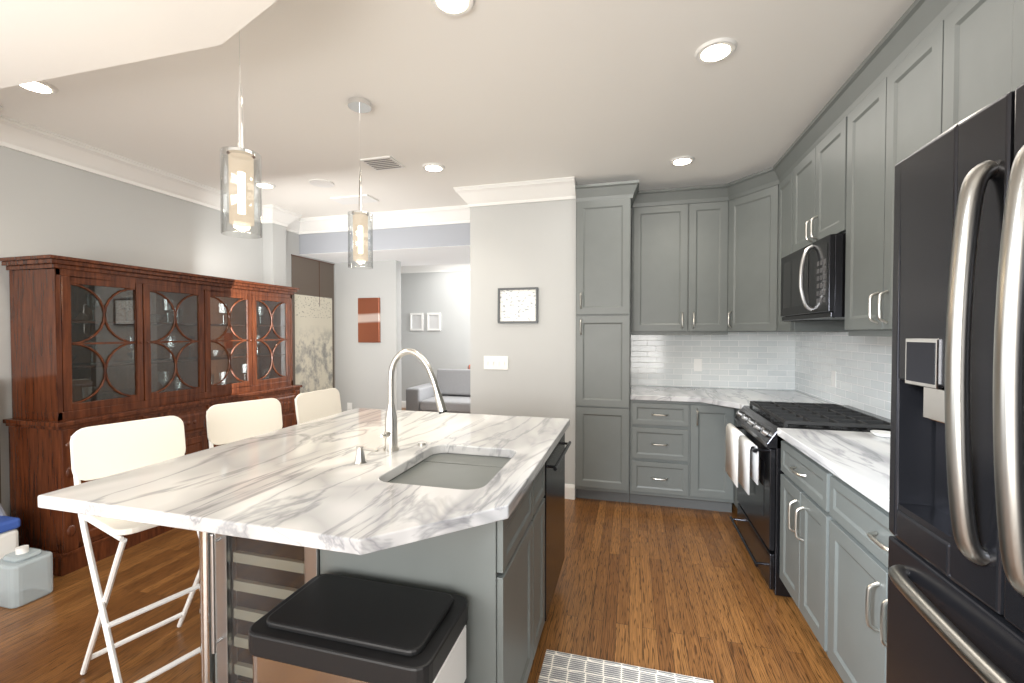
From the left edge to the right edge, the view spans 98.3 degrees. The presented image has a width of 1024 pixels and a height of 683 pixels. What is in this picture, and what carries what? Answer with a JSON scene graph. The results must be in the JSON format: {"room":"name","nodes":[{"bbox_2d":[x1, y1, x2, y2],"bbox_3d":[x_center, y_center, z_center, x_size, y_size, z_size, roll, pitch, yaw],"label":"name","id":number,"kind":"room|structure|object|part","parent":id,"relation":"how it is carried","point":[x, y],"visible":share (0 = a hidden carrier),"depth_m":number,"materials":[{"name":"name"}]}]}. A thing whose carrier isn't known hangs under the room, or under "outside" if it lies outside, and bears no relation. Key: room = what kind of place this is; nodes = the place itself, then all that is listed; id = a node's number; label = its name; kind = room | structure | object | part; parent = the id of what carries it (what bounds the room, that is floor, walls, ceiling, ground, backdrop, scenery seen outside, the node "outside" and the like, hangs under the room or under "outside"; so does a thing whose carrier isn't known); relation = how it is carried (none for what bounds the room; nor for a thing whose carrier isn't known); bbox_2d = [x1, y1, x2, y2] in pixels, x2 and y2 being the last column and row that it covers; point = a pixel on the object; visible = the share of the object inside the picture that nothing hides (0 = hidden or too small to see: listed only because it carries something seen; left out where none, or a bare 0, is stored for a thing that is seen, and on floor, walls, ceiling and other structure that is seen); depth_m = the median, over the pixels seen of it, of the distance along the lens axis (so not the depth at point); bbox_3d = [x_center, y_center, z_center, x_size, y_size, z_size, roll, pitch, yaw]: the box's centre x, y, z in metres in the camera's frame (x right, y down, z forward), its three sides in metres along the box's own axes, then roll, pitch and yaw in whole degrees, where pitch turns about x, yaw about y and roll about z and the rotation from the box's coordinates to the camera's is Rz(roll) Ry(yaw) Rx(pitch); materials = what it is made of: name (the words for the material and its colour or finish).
{"room":"kitchen","nodes":[
{"label":"kitchen","id":0,"kind":"room"},
{"bbox_2d":[0,0,276,88],"bbox_3d":[-2.331,-1.158,0.126,2.780,0.250,3.480,0,1,15],"label":"ceiling","id":1,"kind":"structure","parent":0,"point":[40,40],"depth_m":1.51,"materials":[{"name":"paint"}]},
{"bbox_2d":[0,146,335,515],"bbox_3d":[-3.271,0.027,2.244,0.120,2.700,7.480,0,1,15],"label":"wall","id":2,"kind":"structure","parent":0,"point":[52,208],"depth_m":3.23,"materials":[{"name":"paint"}]},
{"bbox_2d":[291,254,334,305],"bbox_3d":[-2.369,-0.100,5.326,0.021,1.767,0.775,0,1,15],"label":"rods","id":3,"kind":"object","parent":2,"relation":"attached to","point":[319,271],"visible":0.56,"depth_m":5.40,"materials":[{"name":"brown"}]},
{"bbox_2d":[291,255,334,387],"bbox_3d":[-2.377,-0.102,5.331,0.002,1.740,0.730,0,1,15],"label":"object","id":4,"kind":"object","parent":3,"relation":"hanging from","point":[305,276],"visible":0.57,"depth_m":5.27,"materials":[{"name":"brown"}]},
{"bbox_2d":[294,294,332,392],"bbox_3d":[-2.375,0.058,5.333,0.002,1.200,0.650,0,1,15],"label":"painting","id":5,"kind":"object","parent":4,"relation":"attached to","point":[313,349],"visible":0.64,"depth_m":5.31,"materials":[{"name":"paper"}]},
{"bbox_2d":[336,260,403,411],"bbox_3d":[-1.835,0.151,5.672,0.860,2.320,0.120,0,1,15],"label":"wall","id":6,"kind":"structure","parent":0,"point":[362,369],"depth_m":5.61,"materials":[{"name":"paint"}]},
{"bbox_2d":[347,403,351,410],"bbox_3d":[-2.084,0.844,5.686,0.070,0.115,0.006,0,1,15],"label":"outlet","id":7,"kind":"object","parent":6,"relation":"attached to","point":[349,406],"visible":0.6,"depth_m":5.68,"materials":[{"name":"white plastic"}]},
{"bbox_2d":[358,298,380,342],"bbox_3d":[-1.798,-0.267,5.573,0.300,0.560,0.034,0,1,15],"label":"canvas","id":8,"kind":"object","parent":6,"relation":"attached to","point":[368,320],"visible":0.96,"depth_m":5.55},
{"bbox_2d":[0,408,843,682],"bbox_3d":[-0.570,1.414,2.924,8.000,0.100,10.300,0,1,15],"label":"floor","id":9,"kind":"structure","parent":0,"point":[683,591],"depth_m":2.26,"materials":[{"name":"brown wood"}]},
{"bbox_2d":[0,464,0,502],"bbox_3d":[-3.137,0.805,2.352,0.059,1.140,0.590,0,1,15],"label":"board","id":10,"kind":"object","parent":9,"relation":"on","point":[0,483],"visible":0.17,"depth_m":2.63,"materials":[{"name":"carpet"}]},
{"bbox_2d":[0,503,19,558],"bbox_3d":[-2.903,1.055,2.338,0.372,0.640,0.384,0,1,15],"label":"cooler bag","id":11,"kind":"object","parent":9,"relation":"on","point":[9,542],"visible":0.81,"depth_m":2.44,"materials":[{"name":"white fabric"}]},
{"bbox_2d":[0,545,52,608],"bbox_3d":[-2.622,1.237,2.373,0.200,0.275,0.180,0,1,15],"label":"water jug","id":12,"kind":"object","parent":9,"relation":"on","point":[26,574],"visible":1,"depth_m":2.32,"materials":[{"name":"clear plastic"}]},
{"bbox_2d":[70,416,199,682],"bbox_3d":[-1.477,0.867,1.847,0.529,1.023,0.400,1,1,31],"label":"bar stool","id":13,"kind":"object","parent":9,"relation":"on","point":[100,451],"visible":0.58,"depth_m":1.85,"materials":[{"name":"white metal"}]},
{"bbox_3d":[-1.459,0.684,1.833,0.380,0.022,0.390,1,1,31],"label":"seat","id":14,"kind":"part","parent":13,"relation":"part of","materials":[{"name":"white plastic"}]},
{"bbox_2d":[0,254,301,576],"bbox_3d":[-2.589,0.417,3.560,0.478,1.870,1.980,0,1,15],"label":"hutch","id":15,"kind":"object","parent":9,"relation":"on","point":[95,343],"visible":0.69,"depth_m":3.00,"materials":[{"name":"brown wood"}]},
{"bbox_3d":[-2.445,-0.002,3.513,0.003,0.734,1.746,0,1,15],"label":"glass","id":16,"kind":"part","parent":15,"relation":"part of","materials":[{"name":"clear glass"}]},
{"bbox_2d":[206,398,282,447],"bbox_3d":[-1.326,0.856,2.409,0.529,1.023,0.400,1,1,35],"label":"bar stool","id":17,"kind":"object","parent":9,"relation":"on","point":[226,423],"visible":0.27,"depth_m":2.51,"materials":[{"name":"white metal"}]},
{"bbox_2d":[294,388,341,423],"bbox_3d":[-1.082,0.846,2.938,0.529,1.023,0.400,0,1,19],"label":"bar stool","id":18,"kind":"object","parent":9,"relation":"on","point":[313,405],"visible":0.25,"depth_m":2.98,"materials":[{"name":"white metal"}]},
{"bbox_2d":[248,574,467,682],"bbox_3d":[-0.418,1.071,1.234,0.534,0.652,0.337,0,1,15],"label":"trash can","id":19,"kind":"object","parent":9,"relation":"on","point":[327,628],"visible":1,"depth_m":1.16,"materials":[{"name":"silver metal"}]},
{"bbox_2d":[199,425,570,682],"bbox_3d":[-0.422,0.940,2.068,1.234,0.880,1.340,0,1,15],"label":"kitchen island","id":20,"kind":"object","parent":9,"relation":"on","point":[509,598],"depth_m":1.56,"materials":[{"name":"grey wood"}]},
{"bbox_3d":[-0.852,0.916,1.534,0.330,0.640,0.004,0,1,15],"label":"winecooler glass","id":21,"kind":"part","parent":20,"relation":"part of","materials":[{"name":"glass"}]},
{"bbox_3d":[-0.853,0.916,1.530,0.424,0.744,0.080,0,1,15],"label":"winecooler frame","id":22,"kind":"part","parent":20,"relation":"part of","materials":[{"name":"silver metal"}]},
{"bbox_2d":[38,409,569,572],"bbox_3d":[-0.563,0.482,1.977,1.425,0.040,1.650,0,1,15],"label":"island countertop","id":23,"kind":"structure","parent":20,"relation":"on","point":[295,486],"depth_m":1.41,"materials":[{"name":"white stone"}]},
{"bbox_2d":[350,349,446,464],"bbox_3d":[-0.437,0.249,1.770,0.300,0.434,0.251,0,1,15],"label":"faucet","id":24,"kind":"object","parent":23,"relation":"on","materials":[{"name":"silver metal"}]},
{"bbox_2d":[394,449,505,484],"bbox_3d":[-0.222,0.596,1.704,0.397,0.202,0.527,0,1,15],"label":"sink","id":25,"kind":"object","parent":23,"relation":"in","point":[443,467],"depth_m":1.77,"materials":[{"name":"grey metal"}]},
{"bbox_2d":[541,427,570,621],"bbox_3d":[0.239,0.882,2.275,0.064,0.759,0.585,0,1,15],"label":"dishwasher","id":26,"kind":"object","parent":20,"relation":"in","point":[554,496],"depth_m":2.20,"materials":[{"name":"black metal"}]},
{"bbox_2d":[406,365,469,413],"bbox_3d":[-0.436,0.829,6.599,2.110,0.930,0.930,0,1,15],"label":"sofa","id":27,"kind":"object","parent":9,"relation":"on","point":[454,386],"visible":0.21,"depth_m":6.62,"materials":[{"name":"fabric"}]},
{"bbox_2d":[575,180,634,501],"bbox_3d":[0.827,0.027,3.956,0.444,2.636,0.627,0,1,15],"label":"tall cabinet","id":28,"kind":"object","parent":9,"relation":"on","point":[603,211],"depth_m":3.66,"materials":[{"name":"grey wood"}]},
{"bbox_2d":[538,649,713,682],"bbox_3d":[0.262,1.394,1.054,0.685,0.010,1.720,0,1,15],"label":"rug","id":29,"kind":"object","parent":9,"relation":"on","point":[560,667],"visible":1,"depth_m":1.83,"materials":[{"name":"white fabric"}]},
{"bbox_2d":[627,396,850,511],"bbox_3d":[1.671,0.912,3.574,1.387,0.881,0.964,0,1,15],"label":"base cabinet","id":30,"kind":"object","parent":9,"relation":"on","point":[676,454],"depth_m":3.52,"materials":[{"name":"grey wood"}]},
{"bbox_2d":[631,386,830,407],"bbox_3d":[1.667,0.451,3.564,1.380,0.040,0.964,0,1,15],"label":"countertop","id":31,"kind":"structure","parent":30,"relation":"on","point":[689,397],"depth_m":3.54,"materials":[{"name":"white stone"}]},
{"bbox_2d":[779,440,822,640],"bbox_3d":[1.640,0.942,1.982,0.622,0.881,0.592,0,1,15],"label":"base cabinet","id":32,"kind":"object","parent":9,"relation":"on","point":[801,489],"depth_m":2.03,"materials":[{"name":"grey wood"}]},
{"bbox_2d":[725,401,890,596],"bbox_3d":[1.755,0.882,2.653,0.756,0.934,0.758,0,1,15],"label":"range","id":33,"kind":"object","parent":9,"relation":"on","point":[754,472],"visible":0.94,"depth_m":2.52,"materials":[{"name":"black metal"}]},
{"bbox_2d":[725,423,746,487],"bbox_3d":[1.451,0.729,2.877,0.051,0.332,0.340,0,1,15],"label":"towel","id":34,"kind":"object","parent":33,"relation":"hanging from","point":[733,434],"depth_m":2.85,"materials":[{"name":"white fabric"}]},
{"bbox_3d":[1.440,0.907,2.738,0.077,0.650,0.658,0,1,15],"label":"handle","id":35,"kind":"part","parent":33,"relation":"part of","materials":[{"name":"metal"}]},
{"bbox_2d":[738,435,758,495],"bbox_3d":[1.368,0.710,2.567,0.051,0.282,0.240,0,1,15],"label":"towel","id":36,"kind":"object","parent":33,"relation":"hanging from","point":[748,461],"depth_m":2.52,"materials":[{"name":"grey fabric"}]},
{"bbox_2d":[819,468,893,682],"bbox_3d":[1.453,0.956,1.283,0.622,0.881,0.855,0,1,15],"label":"base cabinet","id":37,"kind":"object","parent":9,"relation":"on","point":[853,589],"depth_m":1.57,"materials":[{"name":"grey wood"}]},
{"bbox_2d":[777,428,889,515],"bbox_3d":[1.519,0.490,1.563,0.630,0.040,1.447,0,1,15],"label":"countertop","id":38,"kind":"structure","parent":37,"relation":"on","point":[861,460],"depth_m":1.82,"materials":[{"name":"white stone"}]},
{"bbox_2d":[886,83,1023,682],"bbox_3d":[1.094,0.511,0.466,0.894,1.777,0.847,0,1,15],"label":"fridge","id":39,"kind":"object","parent":9,"relation":"on","point":[955,611],"visible":1,"depth_m":0.72,"materials":[{"name":"grey metal"}]},
{"bbox_3d":[0.793,0.041,0.861,0.001,0.078,0.086,0,1,15],"label":"dispenser panel","id":40,"kind":"part","parent":39,"relation":"part of","materials":[{"name":"black plastic"}]},
{"bbox_3d":[0.820,0.074,0.855,0.054,0.160,0.100,0,1,15],"label":"dispenser trim","id":41,"kind":"part","parent":39,"relation":"part of","materials":[{"name":"silver metal"}]},
{"bbox_2d":[404,271,467,400],"bbox_3d":[0.727,-0.078,7.735,8.040,2.700,0.120,0,1,15],"label":"wall","id":42,"kind":"structure","parent":0,"point":[445,293],"depth_m":8.24,"materials":[{"name":"paint"}]},
{"bbox_2d":[410,313,423,330],"bbox_3d":[-1.793,-0.370,8.332,0.274,0.330,0.020,0,1,15],"label":"framed picture","id":43,"kind":"object","parent":42,"relation":"attached to","point":[416,319],"depth_m":8.33,"materials":[{"name":"grey"}]},
{"bbox_3d":[-1.793,-0.370,8.332,0.274,0.330,0.020,0,1,15],"label":"picture frames in the living room","id":44,"kind":"part","parent":43,"relation":"part of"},
{"bbox_2d":[427,313,440,330],"bbox_3d":[-1.455,-0.368,8.241,0.274,0.330,0.020,0,1,15],"label":"framed picture","id":45,"kind":"object","parent":42,"relation":"attached to","point":[433,321],"depth_m":8.24,"materials":[{"name":"grey"}]},
{"bbox_3d":[-1.455,-0.368,8.241,0.274,0.330,0.020,0,1,15],"label":"picture frames in the living room","id":46,"kind":"part","parent":45,"relation":"part of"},
{"bbox_2d":[0,0,914,217],"bbox_3d":[-0.570,-1.385,2.870,8.000,0.100,10.300,0,1,15],"label":"ceiling","id":47,"kind":"structure","parent":0,"point":[485,92],"depth_m":2.39,"materials":[{"name":"paint"}]},
{"bbox_2d":[17,80,58,94],"bbox_3d":[-2.458,-1.317,2.280,0.175,0.013,0.175,-1,1,-30],"label":"recessed light","id":48,"kind":"object","parent":47,"relation":"in","point":[41,87],"depth_m":2.29,"materials":[{"name":"white plastic"}]},
{"bbox_2d":[220,30,261,238],"bbox_3d":[-1.006,-0.854,1.641,0.132,0.914,0.132,0,1,15],"label":"pendant light","id":49,"kind":"object","parent":47,"relation":"hanging from","point":[241,164],"visible":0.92,"depth_m":1.62,"materials":[{"name":"glass"}]},
{"bbox_3d":[-1.006,-0.547,1.647,0.132,0.300,0.132,0,1,15],"label":"glass","id":50,"kind":"part","parent":49,"relation":"part of","materials":[{"name":"clear glass"}]},
{"bbox_2d":[254,181,275,188],"bbox_3d":[-2.134,-1.347,3.818,0.175,0.013,0.175,-1,1,-30],"label":"recessed light","id":51,"kind":"object","parent":47,"relation":"in","point":[266,185],"depth_m":3.80,"materials":[{"name":"white"}]},
{"bbox_2d":[309,179,333,187],"bbox_3d":[-1.621,-1.348,3.774,0.199,0.009,0.199,0,1,-9],"label":"recessed light","id":52,"kind":"object","parent":47,"relation":"in","point":[323,183],"depth_m":3.76,"materials":[{"name":"white plastic"}]},
{"bbox_2d":[330,194,378,204],"bbox_3d":[-1.500,-1.354,4.228,0.400,0.014,0.200,0,1,15],"label":"recessed light","id":53,"kind":"object","parent":47,"relation":"in","point":[344,200],"depth_m":4.20,"materials":[{"name":"white plastic"}]},
{"bbox_2d":[348,97,372,268],"bbox_3d":[-0.846,-0.870,2.467,0.132,0.914,0.132,0,1,15],"label":"pendant light","id":54,"kind":"object","parent":47,"relation":"hanging from","point":[360,217],"visible":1,"depth_m":2.44,"materials":[{"name":"glass"}]},
{"bbox_3d":[-0.846,-0.563,2.473,0.132,0.300,0.132,0,1,15],"label":"glass","id":55,"kind":"part","parent":54,"relation":"part of","materials":[{"name":"clear glass"}]},
{"bbox_2d":[360,156,404,170],"bbox_3d":[-0.970,-1.337,3.330,0.250,0.013,0.220,0,1,15],"label":"ceiling vent","id":56,"kind":"object","parent":47,"relation":"in","point":[384,162],"depth_m":3.31,"materials":[{"name":"white metal"}]},
{"bbox_2d":[422,163,444,171],"bbox_3d":[-0.604,-1.339,3.413,0.175,0.013,0.175,-1,1,-30],"label":"recessed light","id":57,"kind":"object","parent":47,"relation":"in","point":[431,167],"depth_m":3.39,"materials":[{"name":"white"}]},
{"bbox_2d":[430,0,474,15],"bbox_3d":[-0.228,-1.306,1.693,0.175,0.013,0.175,-1,1,-30],"label":"recessed light","id":58,"kind":"object","parent":47,"relation":"in","point":[447,7],"depth_m":1.72,"materials":[{"name":"white"}]},
{"bbox_2d":[670,156,694,165],"bbox_3d":[1.260,-1.337,3.281,0.175,0.013,0.175,-1,1,-30],"label":"recessed light","id":59,"kind":"object","parent":47,"relation":"in","point":[681,160],"depth_m":3.26,"materials":[{"name":"white plastic"}]},
{"bbox_2d":[695,37,736,63],"bbox_3d":[0.922,-1.312,2.006,0.175,0.013,0.175,-1,1,-30],"label":"recessed light","id":60,"kind":"object","parent":47,"relation":"in","point":[715,50],"depth_m":1.99,"materials":[{"name":"white plastic"}]},
{"bbox_2d":[468,182,576,498],"bbox_3d":[0.164,-0.010,4.149,0.970,2.700,0.560,0,1,15],"label":"wall","id":61,"kind":"structure","parent":0,"point":[533,244],"depth_m":3.86,"materials":[{"name":"paint"}]},
{"bbox_2d":[0,114,575,272],"bbox_3d":[-0.165,-1.294,4.606,7.915,0.150,6.340,0,1,15],"label":"crown molding","id":62,"kind":"structure","parent":61,"relation":"attached to","point":[23,137],"depth_m":3.77,"materials":[{"name":"white"}]},
{"bbox_2d":[299,223,469,253],"bbox_3d":[-1.198,-1.194,5.320,2.280,0.377,1.100,0,1,15],"label":"header","id":63,"kind":"object","parent":61,"relation":"attached to","point":[419,237],"visible":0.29,"depth_m":4.76,"materials":[{"name":"paint"}]},
{"bbox_2d":[299,245,469,265],"bbox_3d":[-1.198,-1.004,5.324,2.280,0.002,1.100,0,1,15],"label":"ceiling","id":64,"kind":"structure","parent":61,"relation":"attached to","point":[434,255],"depth_m":5.21,"materials":[{"name":"paint"}]},
{"bbox_2d":[484,356,507,369],"bbox_3d":[-0.141,0.190,3.937,0.213,0.117,0.014,0,1,15],"label":"switch plate","id":65,"kind":"object","parent":61,"relation":"attached to","point":[496,362],"visible":1,"depth_m":3.93,"materials":[{"name":"white plastic"}]},
{"bbox_2d":[497,287,537,322],"bbox_3d":[0.050,-0.314,3.872,0.364,0.310,0.022,0,1,15],"label":"print","id":66,"kind":"object","parent":61,"relation":"attached to","point":[517,305],"depth_m":3.87,"materials":[{"name":"paper"}]},
{"bbox_3d":[0.050,-0.314,3.872,0.364,0.310,0.022,0,1,15],"label":"picture frame in the kitchen","id":67,"kind":"part","parent":66,"relation":"part of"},
{"bbox_2d":[565,484,574,499],"bbox_3d":[0.082,1.283,3.899,0.935,0.125,0.014,0,1,15],"label":"baseboard","id":68,"kind":"structure","parent":61,"relation":"attached to","point":[569,491],"depth_m":3.78,"materials":[{"name":"white"}]},
{"bbox_2d":[630,208,795,390],"bbox_3d":[1.273,-0.022,4.810,2.770,2.700,1.250,0,1,15],"label":"wall","id":69,"kind":"structure","parent":0,"point":[631,208],"depth_m":4.20,"materials":[{"name":"paint"}]},
{"bbox_2d":[631,187,690,334],"bbox_3d":[1.314,-0.677,3.956,0.445,1.230,0.347,0,1,15],"label":"upper cabinet","id":70,"kind":"object","parent":69,"relation":"attached to","point":[661,218],"depth_m":3.79,"materials":[{"name":"grey wood"}]},
{"bbox_2d":[691,184,727,334],"bbox_3d":[1.677,-0.675,3.859,0.305,1.230,0.347,0,1,15],"label":"upper cabinet","id":71,"kind":"object","parent":69,"relation":"attached to","point":[699,260],"depth_m":3.69,"materials":[{"name":"grey wood"}]},
{"bbox_2d":[631,332,795,389],"bbox_3d":[1.793,0.168,4.023,1.379,0.506,0.008,0,1,15],"label":"backsplash","id":72,"kind":"structure","parent":69,"relation":"attached to","point":[749,360],"depth_m":4.00,"materials":[{"name":"tile"}]},
{"bbox_2d":[727,164,778,331],"bbox_3d":[1.873,-0.682,3.455,0.280,1.200,0.352,0,1,15],"label":"upper cabinet","id":73,"kind":"object","parent":69,"relation":"attached to","point":[751,198],"depth_m":3.45,"materials":[{"name":"grey wood"}]},
{"bbox_2d":[775,152,790,331],"bbox_3d":[2.080,-0.659,3.063,0.347,1.230,0.292,0,1,15],"label":"upper cabinet","id":74,"kind":"object","parent":69,"relation":"attached to","point":[783,177],"depth_m":3.20,"materials":[{"name":"grey wood"}]},
{"bbox_2d":[787,92,842,331],"bbox_3d":[1.945,-0.650,2.558,0.347,1.230,0.754,0,1,15],"label":"upper cabinet","id":75,"kind":"object","parent":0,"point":[815,213],"depth_m":2.57,"materials":[{"name":"grey wood"}]},
{"bbox_2d":[781,233,845,320],"bbox_3d":[1.880,-0.340,2.576,0.478,0.427,0.754,0,1,15],"label":"microwave","id":76,"kind":"object","parent":75,"relation":"attached to","point":[812,281],"visible":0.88,"depth_m":2.43,"materials":[{"name":"black metal"}]},
{"bbox_3d":[1.642,-0.353,2.472,0.072,0.371,0.021,0,1,15],"label":"handle","id":77,"kind":"part","parent":76,"relation":"part of","materials":[{"name":"silver metal"}]},
{"bbox_2d":[795,332,891,418],"bbox_3d":[2.051,0.201,2.307,0.008,0.506,3.190,0,1,15],"label":"backsplash","id":78,"kind":"structure","parent":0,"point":[861,366],"depth_m":2.92,"materials":[{"name":"tile"}]},
{"bbox_2d":[839,0,934,336],"bbox_3d":[1.753,-0.636,1.840,0.347,1.230,0.709,0,1,15],"label":"upper cabinet","id":79,"kind":"object","parent":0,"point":[889,104],"depth_m":1.91,"materials":[{"name":"grey wood"}]},
{"bbox_2d":[935,0,1010,137],"bbox_3d":[1.568,-0.623,1.151,0.347,1.230,0.718,0,1,15],"label":"upper cabinet","id":80,"kind":"object","parent":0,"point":[973,37],"depth_m":1.43,"materials":[{"name":"grey wood"}]},
{"bbox_2d":[1007,0,1023,92],"bbox_3d":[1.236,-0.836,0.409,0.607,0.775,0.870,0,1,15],"label":"upper cabinet","id":81,"kind":"object","parent":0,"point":[1015,66],"depth_m":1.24,"materials":[{"name":"grey wood"}]},
{"bbox_3d":[0.855,-1.191,1.982,1.507,0.125,3.725,0,1,15],"label":"crown","id":82,"kind":"part","parent":81,"relation":"part of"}
]}

